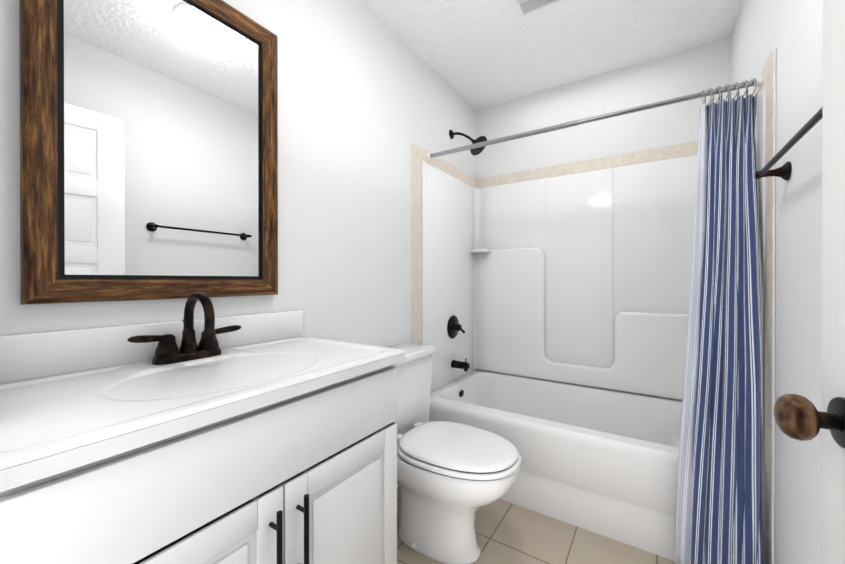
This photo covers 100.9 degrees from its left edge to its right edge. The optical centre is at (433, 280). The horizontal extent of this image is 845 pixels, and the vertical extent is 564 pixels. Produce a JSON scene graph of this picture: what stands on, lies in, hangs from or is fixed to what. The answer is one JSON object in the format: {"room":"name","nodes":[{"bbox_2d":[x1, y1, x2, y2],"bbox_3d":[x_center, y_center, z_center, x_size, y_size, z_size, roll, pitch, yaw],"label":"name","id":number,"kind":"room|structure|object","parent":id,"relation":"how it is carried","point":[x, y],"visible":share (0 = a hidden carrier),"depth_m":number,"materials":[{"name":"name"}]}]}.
{"room":"bathroom","nodes":[
{"label":"bathroom","id":0,"kind":"room"},
{"bbox_2d":[0,0,475,486],"bbox_3d":[-0.375,-0.104,1.716,0.120,2.440,2.689,0,0,32],"label":"wall","id":1,"kind":"structure","parent":0,"point":[367,96],"depth_m":1.51,"materials":[{"name":"white paint"}]},
{"bbox_2d":[19,0,277,304],"bbox_3d":[-0.730,-0.417,1.011,0.031,0.935,0.605,0,0,32],"label":"mirror","id":2,"kind":"object","parent":1,"relation":"attached to","point":[148,149],"visible":0.98,"depth_m":0.94,"materials":[{"name":"brown wood"}]},
{"bbox_2d":[411,143,478,344],"bbox_3d":[0.104,0.160,2.348,0.010,1.903,0.840,0,0,32],"label":"trim","id":3,"kind":"structure","parent":1,"relation":"attached to","point":[419,154],"depth_m":2.04,"materials":[{"name":"beige tile"}]},
{"bbox_2d":[449,130,486,154],"bbox_3d":[0.231,-0.931,2.315,0.256,0.203,0.138,0,0,32],"label":"shower head","id":4,"kind":"object","parent":1,"relation":"attached to","point":[477,151],"visible":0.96,"depth_m":2.30},
{"bbox_2d":[427,76,761,159],"bbox_3d":[0.607,-0.745,1.728,1.519,0.068,0.063,0,0,32],"label":"curtain rod","id":5,"kind":"object","parent":1,"relation":"attached to","point":[755,83],"visible":0.9,"depth_m":1.57,"materials":[{"name":"silver metal"}]},
{"bbox_2d":[676,94,762,563],"bbox_3d":[1.074,0.185,1.322,0.258,1.795,0.239,0,0,32],"label":"shower curtain","id":6,"kind":"object","parent":5,"relation":"hanging from","point":[719,505],"visible":1,"depth_m":1.27,"materials":[{"name":"blue fabric"}]},
{"bbox_2d":[397,487,675,563],"bbox_3d":[-0.101,1.150,0.618,3.122,0.060,4.257,0,0,32],"label":"floor","id":7,"kind":"structure","parent":0,"point":[508,532],"depth_m":1.48,"materials":[{"name":"tile"}]},
{"bbox_2d":[0,310,404,563],"bbox_3d":[-0.520,0.617,0.864,0.545,1.004,0.847,0,0,32],"label":"bathroom vanity","id":8,"kind":"object","parent":7,"relation":"on","point":[267,438],"visible":0.92,"depth_m":0.70,"materials":[{"name":"paint"}]},
{"bbox_2d":[127,292,241,364],"bbox_3d":[-0.635,0.122,0.939,0.158,0.185,0.275,0,0,32],"label":"faucet","id":9,"kind":"object","parent":8,"relation":"on","point":[168,351],"visible":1,"depth_m":0.93,"materials":[{"name":"brown metal"}]},
{"bbox_2d":[386,343,520,563],"bbox_3d":[0.005,0.728,1.510,0.743,0.778,0.494,0,0,32],"label":"toilet","id":10,"kind":"object","parent":7,"relation":"on","point":[452,477],"visible":0.77,"depth_m":1.40,"materials":[{"name":"ceramic"}]},
{"bbox_2d":[429,370,766,563],"bbox_3d":[0.761,0.903,1.977,1.516,0.425,0.791,0,0,32],"label":"bathtub","id":11,"kind":"object","parent":7,"relation":"on","point":[602,462],"visible":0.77,"depth_m":1.66,"materials":[{"name":"white plastic"}]},
{"bbox_2d":[360,0,741,109],"bbox_3d":[-0.101,-1.350,0.610,1.762,0.060,4.257,0,0,32],"label":"ceiling","id":12,"kind":"structure","parent":0,"point":[477,54],"depth_m":1.89,"materials":[{"name":"white paint"}]},
{"bbox_2d":[516,0,561,15],"bbox_3d":[0.494,-1.312,1.509,0.310,0.021,0.310,0,0,32],"label":"ceiling vent","id":13,"kind":"object","parent":12,"relation":"in","point":[526,7],"visible":1,"depth_m":1.66,"materials":[{"name":"grey"}]},
{"bbox_2d":[476,38,730,178],"bbox_3d":[1.007,-0.106,2.361,1.522,2.440,0.120,0,0,32],"label":"wall","id":14,"kind":"structure","parent":0,"point":[706,67],"depth_m":2.22,"materials":[{"name":"white paint"}]},
{"bbox_2d":[479,141,698,187],"bbox_3d":[0.971,-0.753,2.303,1.519,0.076,0.010,0,0,32],"label":"trim","id":15,"kind":"structure","parent":14,"relation":"attached to","point":[686,149],"depth_m":2.25,"materials":[{"name":"beige tile"}]},
{"bbox_2d":[422,85,765,469],"bbox_3d":[0.771,-0.012,1.990,1.519,1.402,0.756,0,0,32],"label":"surround panel","id":16,"kind":"object","parent":14,"relation":"attached to","point":[583,278],"visible":0.6,"depth_m":2.26,"materials":[{"name":"white plastic"}]},
{"bbox_2d":[447,315,464,338],"bbox_3d":[0.180,0.314,2.351,0.110,0.159,0.159,0,0,32],"label":"shower valve","id":17,"kind":"object","parent":16,"relation":"attached to","point":[454,326],"visible":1,"depth_m":2.34,"materials":[{"name":"brown metal"}]},
{"bbox_2d":[451,358,469,370],"bbox_3d":[0.187,0.558,2.348,0.125,0.083,0.056,0,0,32],"label":"tub spout","id":18,"kind":"object","parent":16,"relation":"attached to","point":[465,365],"visible":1,"depth_m":2.33,"materials":[{"name":"brown metal"}]},
{"bbox_2d":[730,0,822,563],"bbox_3d":[1.012,-0.101,0.837,0.120,2.440,2.689,0,0,32],"label":"wall","id":19,"kind":"structure","parent":0,"point":[791,31],"depth_m":1.02,"materials":[{"name":"white paint"}]},
{"bbox_2d":[750,48,775,563],"bbox_3d":[1.379,0.163,1.539,0.010,1.903,0.840,0,0,32],"label":"trim","id":20,"kind":"structure","parent":19,"relation":"attached to","point":[768,74],"depth_m":1.21,"materials":[{"name":"beige tile"}]},
{"bbox_2d":[754,106,822,180],"bbox_3d":[0.900,-0.336,0.845,0.078,0.058,0.639,0,0,32],"label":"towel bar","id":21,"kind":"object","parent":19,"relation":"attached to","point":[783,172],"visible":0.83,"depth_m":0.94,"materials":[{"name":"brown metal"}]},
{"bbox_3d":[-0.051,-1.128,-0.014,0.768,0.380,0.120,0,0,32],"label":"wall","id":22,"kind":"structure","parent":0,"visible":0},
{"bbox_2d":[773,0,844,563],"bbox_3d":[0.407,0.100,0.188,0.137,2.018,0.722,0,0,26],"label":"door","id":23,"kind":"structure","parent":22,"relation":"in","point":[799,417],"depth_m":0.48,"materials":[{"name":"white paint"}]}
]}

